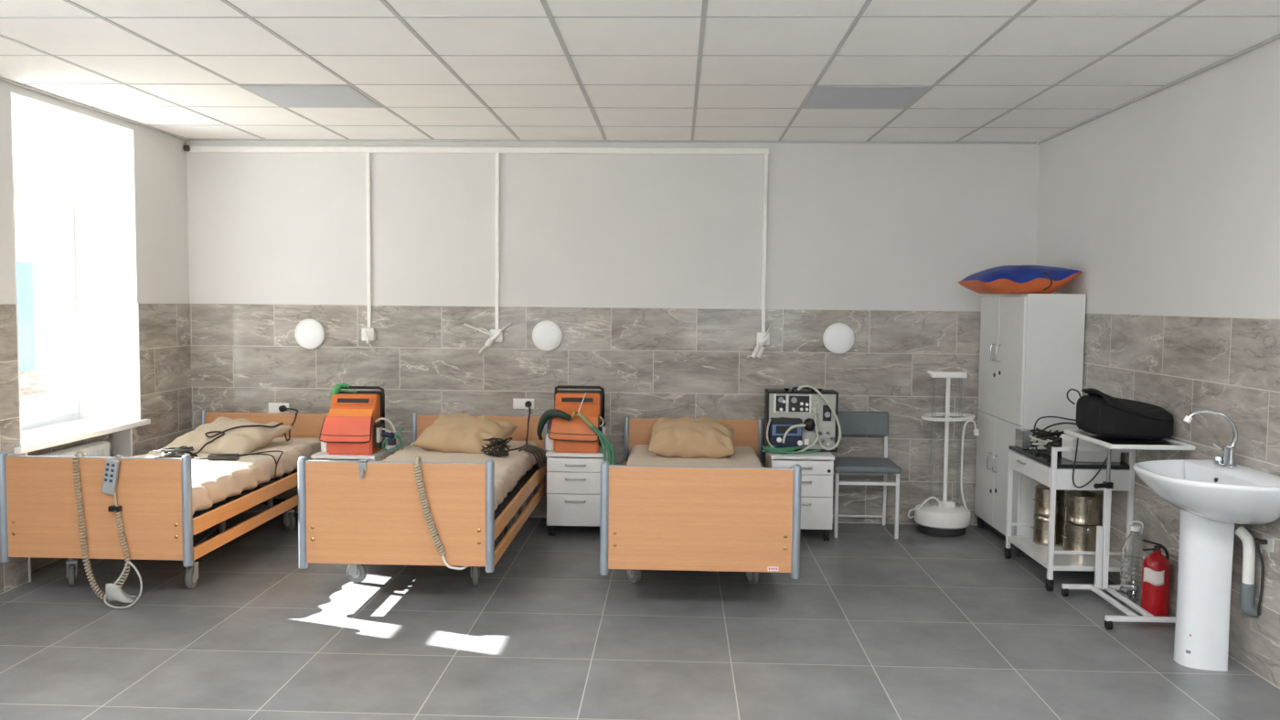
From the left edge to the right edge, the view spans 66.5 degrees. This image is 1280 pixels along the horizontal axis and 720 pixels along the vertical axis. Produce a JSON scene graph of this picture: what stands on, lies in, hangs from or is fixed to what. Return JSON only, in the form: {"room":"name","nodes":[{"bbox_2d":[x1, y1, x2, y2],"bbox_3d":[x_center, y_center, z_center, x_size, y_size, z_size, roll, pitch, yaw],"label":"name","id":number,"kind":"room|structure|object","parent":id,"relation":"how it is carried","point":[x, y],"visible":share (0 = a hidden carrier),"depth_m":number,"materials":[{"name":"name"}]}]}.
{"room":"hospital room","nodes":[
{"label":"hospital room","id":0,"kind":"room"},
{"bbox_2d":[0,79,191,594],"bbox_3d":[-3.612,0.011,2.419,0.450,2.706,9.148,1,3,2],"label":"wall","id":1,"kind":"structure","parent":0,"point":[160,158],"depth_m":6.42,"materials":[{"name":"white paint"}]},
{"bbox_2d":[11,116,80,429],"bbox_3d":[-3.651,-0.499,5.720,0.130,1.835,1.150,1,3,2],"label":"window","id":2,"kind":"structure","parent":1,"relation":"in","point":[61,197],"depth_m":6.18,"materials":[{"name":"white plastic"}]},
{"bbox_2d":[39,440,110,456],"bbox_3d":[-3.338,0.843,5.727,0.112,0.652,0.849,1,3,2],"label":"radiator","id":3,"kind":"object","parent":1,"relation":"attached to","point":[99,448],"visible":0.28,"depth_m":5.82,"materials":[{"name":"white metal"}]},
{"bbox_2d":[10,91,139,419],"bbox_3d":[-3.460,-0.507,5.712,0.403,1.856,1.152,1,3,2],"label":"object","id":4,"kind":"structure","parent":1,"relation":"attached to","point":[103,151],"depth_m":6.27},
{"bbox_2d":[16,303,140,581],"bbox_3d":[-3.267,0.418,5.760,0.010,1.497,1.166,1,3,2],"label":"trim","id":5,"kind":"structure","parent":1,"relation":"attached to","point":[131,429],"depth_m":5.26,"materials":[{"name":"white plastic"}]},
{"bbox_2d":[13,418,150,453],"bbox_3d":[-3.448,0.437,5.768,0.445,0.035,1.270,1,3,2],"label":"window sill","id":6,"kind":"structure","parent":1,"relation":"attached to","point":[40,437],"depth_m":5.79,"materials":[{"name":"white plastic"}]},
{"bbox_2d":[186,140,1039,524],"bbox_3d":[-0.245,-0.230,6.953,6.330,2.706,0.200,1,3,2],"label":"wall","id":7,"kind":"structure","parent":0,"point":[648,267],"depth_m":6.84,"materials":[{"name":"white paint"}]},
{"bbox_2d":[268,402,289,413],"bbox_3d":[-2.578,0.343,6.969,0.150,0.074,0.014,1,3,2],"label":"power socket","id":8,"kind":"object","parent":7,"relation":"attached to","point":[273,407],"visible":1,"depth_m":6.96,"materials":[{"name":"white plastic"}]},
{"bbox_2d":[294,318,325,349],"bbox_3d":[-2.339,-0.184,6.917,0.216,0.216,0.038,1,3,2],"label":"wall lamp","id":9,"kind":"object","parent":7,"relation":"attached to","point":[310,334],"visible":1,"depth_m":6.90,"materials":[{"name":"white glass"}]},
{"bbox_2d":[361,327,375,352],"bbox_3d":[-1.916,-0.138,6.878,0.094,0.175,0.089,1,3,2],"label":"junction box","id":10,"kind":"object","parent":7,"relation":"attached to","point":[368,334],"visible":1,"depth_m":6.87,"materials":[{"name":"white plastic"}]},
{"bbox_2d":[183,145,768,331],"bbox_3d":[-1.161,-0.852,6.829,4.091,1.270,0.060,1,3,2],"label":"cable trunking","id":11,"kind":"object","parent":7,"relation":"attached to","point":[368,150],"depth_m":6.81,"materials":[{"name":"white plastic"}]},
{"bbox_2d":[463,322,511,353],"bbox_3d":[-1.070,-0.152,6.841,0.342,0.225,0.094,1,3,2],"label":"junction box","id":12,"kind":"object","parent":7,"relation":"attached to","point":[496,335],"visible":1,"depth_m":6.83,"materials":[{"name":"white plastic"}]},
{"bbox_2d":[512,398,533,408],"bbox_3d":[-0.822,0.310,6.900,0.150,0.074,0.014,1,3,2],"label":"power socket","id":13,"kind":"object","parent":7,"relation":"attached to","point":[517,403],"visible":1,"depth_m":6.89,"materials":[{"name":"white plastic"}]},
{"bbox_2d":[508,400,532,450],"bbox_3d":[-0.789,0.440,6.548,0.071,0.260,0.713,1,3,2],"label":"power cable","id":14,"kind":"object","parent":13,"relation":"hanging from","point":[528,403],"visible":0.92,"depth_m":6.78,"materials":[{"name":"black plastic"}]},
{"bbox_2d":[532,320,563,351],"bbox_3d":[-0.651,-0.170,6.853,0.216,0.216,0.038,1,3,2],"label":"wall lamp","id":15,"kind":"object","parent":7,"relation":"attached to","point":[547,335],"visible":1,"depth_m":6.83,"materials":[{"name":"white glass"}]},
{"bbox_2d":[746,320,773,358],"bbox_3d":[0.834,-0.139,6.766,0.177,0.259,0.100,1,3,2],"label":"junction box","id":16,"kind":"object","parent":7,"relation":"attached to","point":[762,338],"visible":1,"depth_m":6.75,"materials":[{"name":"white plastic"}]},
{"bbox_2d":[822,322,854,353],"bbox_3d":[1.380,-0.148,6.776,0.216,0.216,0.038,1,3,2],"label":"wall lamp","id":17,"kind":"object","parent":7,"relation":"attached to","point":[838,337],"visible":1,"depth_m":6.76,"materials":[{"name":"white glass"}]},
{"bbox_2d":[0,512,1279,719],"bbox_3d":[-0.590,1.461,2.336,6.630,0.120,9.640,1,3,2],"label":"floor","id":18,"kind":"structure","parent":0,"point":[873,624],"depth_m":4.42,"materials":[{"name":"tile"}]},
{"bbox_2d":[0,409,328,587],"bbox_3d":[-2.674,0.782,5.899,0.974,0.766,2.119,1,3,2],"label":"hospital bed","id":19,"kind":"object","parent":18,"relation":"on","point":[165,502],"visible":0.84,"depth_m":4.87,"materials":[{"name":"brown wood"}]},
{"bbox_2d":[72,450,142,608],"bbox_3d":[-2.626,0.840,4.846,0.360,0.769,0.108,1,4,12],"label":"remote","id":20,"kind":"object","parent":19,"relation":"hanging from","point":[113,592],"visible":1,"depth_m":4.82,"materials":[{"name":"grey plastic"}]},
{"bbox_2d":[151,445,197,457],"bbox_3d":[-2.823,0.557,5.924,0.255,0.058,0.168,-1,4,-22],"label":"cable bundle","id":21,"kind":"object","parent":19,"relation":"on","point":[172,452],"visible":0.99,"depth_m":5.89,"materials":[{"name":"black plastic"}]},
{"bbox_2d":[158,416,295,454],"bbox_3d":[-2.670,0.507,6.329,0.612,0.222,0.575,1,4,14],"label":"pillow","id":22,"kind":"object","parent":19,"relation":"on","point":[241,440],"visible":0.79,"depth_m":6.20,"materials":[{"name":"beige fabric"}]},
{"bbox_2d":[190,405,298,459],"bbox_3d":[-2.559,0.461,6.383,0.358,0.208,1.181,1,3,2],"label":"power cable","id":23,"kind":"object","parent":19,"relation":"on","point":[212,456],"visible":0.89,"depth_m":6.14,"materials":[{"name":"black plastic"}]},
{"bbox_2d":[239,449,283,479],"bbox_3d":[-2.400,0.647,6.016,0.368,0.148,0.211,0,3,-7],"label":"cable","id":24,"kind":"object","parent":19,"relation":"on","point":[257,453],"visible":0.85,"depth_m":5.99,"materials":[{"name":"grey plastic"}]},
{"bbox_2d":[310,445,394,460],"bbox_3d":[-1.879,0.867,6.421,0.411,0.548,0.484,1,3,2],"label":"base cabinet","id":25,"kind":"object","parent":18,"relation":"on","point":[380,454],"visible":0.05,"depth_m":6.21,"materials":[{"name":"white laminate"}]},
{"bbox_2d":[319,382,402,454],"bbox_3d":[-1.796,0.376,6.303,0.539,0.448,0.260,1,3,2],"label":"ventilator","id":26,"kind":"object","parent":25,"relation":"on","point":[354,423],"visible":1,"depth_m":6.25,"materials":[{"name":"orange plastic"}]},
{"bbox_2d":[320,440,326,451],"bbox_3d":[-2.033,0.529,6.325,0.068,0.130,0.068,1,3,2],"label":"bottle","id":27,"kind":"object","parent":26,"relation":"on","point":[323,444],"depth_m":6.30,"materials":[{"name":"white plastic"}]},
{"bbox_2d":[297,413,549,585],"bbox_3d":[-1.163,0.800,5.837,0.974,0.766,2.129,1,3,2],"label":"hospital bed","id":28,"kind":"object","parent":18,"relation":"on","point":[358,513],"visible":0.9,"depth_m":4.80,"materials":[{"name":"brown wood"}]},
{"bbox_2d":[413,455,468,569],"bbox_3d":[-0.963,0.750,4.797,0.288,0.562,0.098,0,3,-3],"label":"cable","id":29,"kind":"object","parent":28,"relation":"hanging from","point":[419,479],"visible":1,"depth_m":4.76,"materials":[{"name":"beige plastic"}]},
{"bbox_2d":[412,412,518,453],"bbox_3d":[-1.138,0.493,6.399,0.574,0.262,0.437,1,3,9],"label":"pillow","id":30,"kind":"object","parent":28,"relation":"on","point":[454,432],"visible":0.8,"depth_m":6.26,"materials":[{"name":"beige fabric"}]},
{"bbox_2d":[480,437,511,456],"bbox_3d":[-0.888,0.541,6.112,0.176,0.109,0.181,-2,4,-37],"label":"cable bundle","id":31,"kind":"object","parent":28,"relation":"on","point":[501,451],"visible":1,"depth_m":6.08,"materials":[{"name":"black plastic"}]},
{"bbox_2d":[518,444,546,469],"bbox_3d":[-0.696,0.632,6.324,0.154,0.142,0.256,1,3,2],"label":"cable bundle","id":32,"kind":"object","parent":28,"relation":"on","point":[541,461],"visible":1,"depth_m":6.31,"materials":[{"name":"grey plastic"}]},
{"bbox_2d":[545,443,613,535],"bbox_3d":[-0.401,0.871,6.555,0.411,0.553,0.484,1,3,2],"label":"base cabinet","id":33,"kind":"object","parent":18,"relation":"on","point":[573,479],"visible":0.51,"depth_m":6.34,"materials":[{"name":"white laminate"}]},
{"bbox_2d":[536,384,615,464],"bbox_3d":[-0.409,0.426,6.423,0.513,0.492,0.298,1,3,2],"label":"ventilator","id":34,"kind":"object","parent":33,"relation":"on","point":[578,424],"visible":1,"depth_m":6.35,"materials":[{"name":"orange plastic"}]},
{"bbox_2d":[544,429,554,449],"bbox_3d":[-0.593,0.530,6.461,0.068,0.130,0.068,1,3,2],"label":"bottle","id":35,"kind":"object","parent":34,"relation":"on","point":[549,442],"depth_m":6.43,"materials":[{"name":"white plastic"}]},
{"bbox_2d":[599,416,801,585],"bbox_3d":[0.331,0.818,5.786,0.974,0.766,2.119,1,3,2],"label":"hospital bed","id":36,"kind":"object","parent":18,"relation":"on","point":[734,513],"visible":0.95,"depth_m":4.74,"materials":[{"name":"brown wood"}]},
{"bbox_2d":[648,416,735,458],"bbox_3d":[0.339,0.514,6.354,0.552,0.273,0.408,1,3,4],"label":"pillow","id":37,"kind":"object","parent":36,"relation":"on","point":[686,436],"visible":0.87,"depth_m":6.19,"materials":[{"name":"beige fabric"}]},
{"bbox_2d":[765,451,834,541],"bbox_3d":[1.053,0.885,6.500,0.411,0.560,0.484,1,3,2],"label":"base cabinet","id":38,"kind":"object","parent":18,"relation":"on","point":[817,467],"visible":0.44,"depth_m":6.29,"materials":[{"name":"white laminate"}]},
{"bbox_2d":[761,384,841,453],"bbox_3d":[1.065,0.382,6.474,0.521,0.449,0.308,1,3,2],"label":"medical ventilator","id":39,"kind":"object","parent":38,"relation":"on","point":[805,420],"visible":1,"depth_m":6.45,"materials":[{"name":"black plastic"}]},
{"bbox_2d":[832,410,901,538],"bbox_3d":[1.496,0.765,6.593,0.440,0.797,0.467,1,3,2],"label":"chair","id":40,"kind":"object","parent":18,"relation":"on","point":[872,423],"visible":0.73,"depth_m":6.74,"materials":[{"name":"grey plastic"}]},
{"bbox_2d":[907,370,979,535],"bbox_3d":[2.057,0.621,6.598,0.368,1.094,0.372,-2,4,-38],"label":"lamp","id":41,"kind":"object","parent":18,"relation":"on","point":[944,517],"visible":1,"depth_m":6.54,"materials":[{"name":"white plastic"}]},
{"bbox_2d":[936,499,955,507],"bbox_3d":[2.071,0.976,6.621,0.110,0.040,0.080,1,3,2],"label":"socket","id":42,"kind":"object","parent":41,"relation":"attached to","point":[945,503],"depth_m":6.58,"materials":[{"name":"white plastic"}]},
{"bbox_2d":[974,293,1086,556],"bbox_3d":[2.490,0.382,6.342,0.394,1.612,0.853,1,3,2],"label":"tall cabinet","id":43,"kind":"object","parent":18,"relation":"on","point":[1031,346],"visible":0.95,"depth_m":5.96,"materials":[{"name":"white paint"}]},
{"bbox_2d":[956,264,1082,293],"bbox_3d":[2.366,-0.504,6.102,0.625,0.181,0.505,1,3,2],"label":"cushion","id":44,"kind":"object","parent":43,"relation":"on","point":[1005,279],"visible":0.91,"depth_m":5.92,"materials":[{"name":"blue fabric"}]},
{"bbox_2d":[1003,445,1135,592],"bbox_3d":[2.428,0.841,5.586,0.457,0.785,0.726,1,3,2],"label":"trolley","id":45,"kind":"object","parent":18,"relation":"on","point":[1054,471],"visible":0.73,"depth_m":5.26,"materials":[{"name":"white metal"}]},
{"bbox_2d":[1014,427,1049,449],"bbox_3d":[2.338,0.471,5.818,0.155,0.107,0.130,1,3,2],"label":"clear tray","id":46,"kind":"object","parent":45,"relation":"on","point":[1019,434],"visible":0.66,"depth_m":5.82,"materials":[{"name":"plastic"}]},
{"bbox_2d":[1029,434,1058,449],"bbox_3d":[2.339,0.481,5.651,0.169,0.092,0.176,1,3,2],"label":"tubing","id":47,"kind":"object","parent":45,"relation":"on","point":[1040,442],"visible":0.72,"depth_m":5.59,"materials":[{"name":"white plastic"}]},
{"bbox_2d":[1029,426,1064,454],"bbox_3d":[2.370,0.466,5.625,0.204,0.140,0.217,-2,4,-39],"label":"cable bundle","id":48,"kind":"object","parent":45,"relation":"on","point":[1045,434],"visible":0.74,"depth_m":5.58,"materials":[{"name":"black plastic"}]},
{"bbox_2d":[1030,513,1064,545],"bbox_3d":[2.408,0.998,5.771,0.177,0.168,0.168,1,3,2],"label":"drum","id":49,"kind":"object","parent":45,"relation":"on","point":[1040,524],"visible":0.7,"depth_m":5.71,"materials":[{"name":"silver metal"}]},
{"bbox_2d":[1031,483,1065,517],"bbox_3d":[2.409,0.830,5.761,0.175,0.165,0.166,1,3,2],"label":"drum","id":50,"kind":"object","parent":49,"relation":"on","point":[1041,499],"visible":0.8,"depth_m":5.70,"materials":[{"name":"silver metal"}]},
{"bbox_2d":[1031,416,1076,453],"bbox_3d":[2.433,0.431,5.597,0.346,0.206,0.170,2,4,20],"label":"cable","id":51,"kind":"object","parent":45,"relation":"on","point":[1040,418],"visible":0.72,"depth_m":5.64,"materials":[{"name":"black rubber"}]},
{"bbox_2d":[1007,534,1126,571],"bbox_3d":[2.436,1.104,5.602,0.428,0.027,0.688,1,3,2],"label":"shelf","id":52,"kind":"object","parent":45,"relation":"attached to","point":[1039,552],"depth_m":5.43,"materials":[{"name":"white metal"}]},
{"bbox_2d":[1008,445,1130,469],"bbox_3d":[2.439,0.551,5.574,0.432,0.020,0.682,1,3,2],"label":"countertop","id":53,"kind":"structure","parent":45,"relation":"on","point":[1044,458],"depth_m":5.32,"materials":[{"name":"white metal"}]},
{"bbox_2d":[1060,520,1100,554],"bbox_3d":[2.517,1.010,5.577,0.204,0.168,0.195,1,3,2],"label":"drum","id":54,"kind":"object","parent":45,"relation":"on","point":[1075,537],"visible":0.77,"depth_m":5.50,"materials":[{"name":"silver metal"}]},
{"bbox_2d":[1062,490,1101,525],"bbox_3d":[2.518,0.843,5.567,0.200,0.165,0.191,1,3,2],"label":"drum","id":55,"kind":"object","parent":54,"relation":"on","point":[1082,507],"visible":1,"depth_m":5.50,"materials":[{"name":"silver metal"}]},
{"bbox_2d":[1060,434,1120,461],"bbox_3d":[2.495,0.487,5.400,0.270,0.130,0.165,1,3,2],"label":"storage box","id":56,"kind":"object","parent":45,"relation":"on","point":[1068,441],"visible":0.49,"depth_m":5.33,"materials":[{"name":"white plastic"}]},
{"bbox_2d":[1061,428,1195,629],"bbox_3d":[2.425,0.830,4.899,0.396,0.890,0.580,1,3,2],"label":"table","id":57,"kind":"object","parent":18,"relation":"on","point":[1103,532],"visible":0.77,"depth_m":5.01,"materials":[{"name":"white metal"}]},
{"bbox_2d":[1072,427,1107,488],"bbox_3d":[2.420,0.521,5.158,0.229,0.333,0.094,1,3,2],"label":"cord","id":58,"kind":"object","parent":57,"relation":"hanging from","point":[1103,464],"visible":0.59,"depth_m":5.20,"materials":[{"name":"black rubber"}]},
{"bbox_2d":[1066,387,1173,438],"bbox_3d":[2.428,0.263,4.923,0.407,0.236,0.376,1,3,2],"label":"bag","id":59,"kind":"object","parent":57,"relation":"on","point":[1100,413],"visible":1,"depth_m":4.76,"materials":[{"name":"black fabric"}]},
{"bbox_2d":[1119,520,1148,606],"bbox_3d":[2.558,1.047,5.052,0.128,0.438,0.128,1,3,2],"label":"water bottle","id":60,"kind":"object","parent":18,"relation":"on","point":[1135,528],"visible":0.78,"depth_m":5.05,"materials":[{"name":"clear plastic"}]},
{"bbox_2d":[1140,539,1171,622],"bbox_3d":[2.542,1.083,4.815,0.130,0.398,0.126,2,4,27],"label":"fire extinguisher","id":61,"kind":"object","parent":18,"relation":"on","point":[1156,566],"visible":0.93,"depth_m":4.77,"materials":[{"name":"red paint"}]},
{"bbox_2d":[1132,408,1279,670],"bbox_3d":[2.371,0.767,4.155,0.460,1.103,0.680,1,3,2],"label":"washbasin","id":62,"kind":"object","parent":18,"relation":"on","point":[1210,496],"visible":1,"depth_m":4.14,"materials":[{"name":"white ceramic"}]},
{"bbox_2d":[1132,458,1279,524],"bbox_3d":[2.373,0.563,4.143,0.460,0.208,0.680,1,3,2],"label":"basin","id":63,"kind":"object","parent":62,"relation":"in","point":[1214,491],"depth_m":3.98,"materials":[{"name":"ceramic"}]},
{"bbox_2d":[1183,408,1238,467],"bbox_3d":[2.462,0.334,4.231,0.221,0.245,0.109,1,3,2],"label":"faucet","id":64,"kind":"object","parent":62,"relation":"on","point":[1228,460],"depth_m":4.20,"materials":[{"name":"silver metal"}]},
{"bbox_2d":[0,0,1279,141],"bbox_3d":[-0.411,-1.275,2.215,5.970,0.052,9.180,1,3,2],"label":"ceiling","id":65,"kind":"structure","parent":0,"point":[636,105],"depth_m":4.51,"materials":[{"name":"tile"}]},
{"bbox_2d":[240,85,382,107],"bbox_3d":[-1.793,-1.450,5.386,0.576,0.007,0.576,1,3,2],"label":"recessed light","id":66,"kind":"object","parent":65,"relation":"in","point":[286,96],"visible":1,"depth_m":5.35,"materials":[{"name":"white plastic"}]},
{"bbox_2d":[0,0,1279,141],"bbox_3d":[-0.412,-1.248,2.217,5.930,0.004,9.140,1,3,2],"label":"ceiling grid","id":67,"kind":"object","parent":65,"relation":"attached to","point":[385,3],"depth_m":4.45,"materials":[{"name":"white metal"}]},
{"bbox_2d":[802,85,930,108],"bbox_3d":[1.205,-1.414,5.273,0.576,0.007,0.576,1,3,2],"label":"recessed light","id":68,"kind":"object","parent":65,"relation":"in","point":[822,97],"visible":1,"depth_m":5.23,"materials":[{"name":"white plastic"}]},
{"bbox_2d":[1035,39,1279,689],"bbox_3d":[2.635,0.092,2.084,0.200,2.706,9.348,1,3,2],"label":"wall","id":69,"kind":"structure","parent":0,"point":[1166,202],"depth_m":4.72,"materials":[{"name":"white paint"}]},
{"bbox_2d":[0,33,1279,143],"bbox_3d":[-0.412,-1.243,2.221,5.930,0.011,9.148,1,3,2],"label":"trim","id":70,"kind":"structure","parent":69,"relation":"attached to","point":[1276,37],"depth_m":6.67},
{"bbox_2d":[1234,525,1258,617],"bbox_3d":[2.559,0.892,4.122,0.086,0.378,0.087,1,3,2],"label":"drain pipe","id":71,"kind":"object","parent":69,"relation":"attached to","point":[1247,592],"visible":1,"depth_m":4.09,"materials":[{"name":"white plastic"}]},
{"bbox_2d":[1254,533,1274,614],"bbox_3d":[2.577,0.898,4.043,0.042,0.340,0.075,1,3,2],"label":"water valve","id":72,"kind":"object","parent":69,"relation":"attached to","point":[1268,542],"visible":1,"depth_m":4.05,"materials":[{"name":"plastic"}]},
{"label":"outside","id":73,"kind":"structure","parent":0,"visible":0},
{"bbox_2d":[20,324,59,426],"bbox_3d":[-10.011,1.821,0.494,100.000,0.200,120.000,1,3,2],"label":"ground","id":74,"kind":"structure","parent":73,"point":[52,397],"depth_m":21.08,"materials":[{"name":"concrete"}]},
{"bbox_2d":[14,200,48,395],"bbox_3d":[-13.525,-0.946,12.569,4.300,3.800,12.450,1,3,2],"label":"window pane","id":75,"kind":"structure","parent":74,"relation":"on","point":[28,216],"depth_m":18.11,"materials":[{"name":"clear glass"}]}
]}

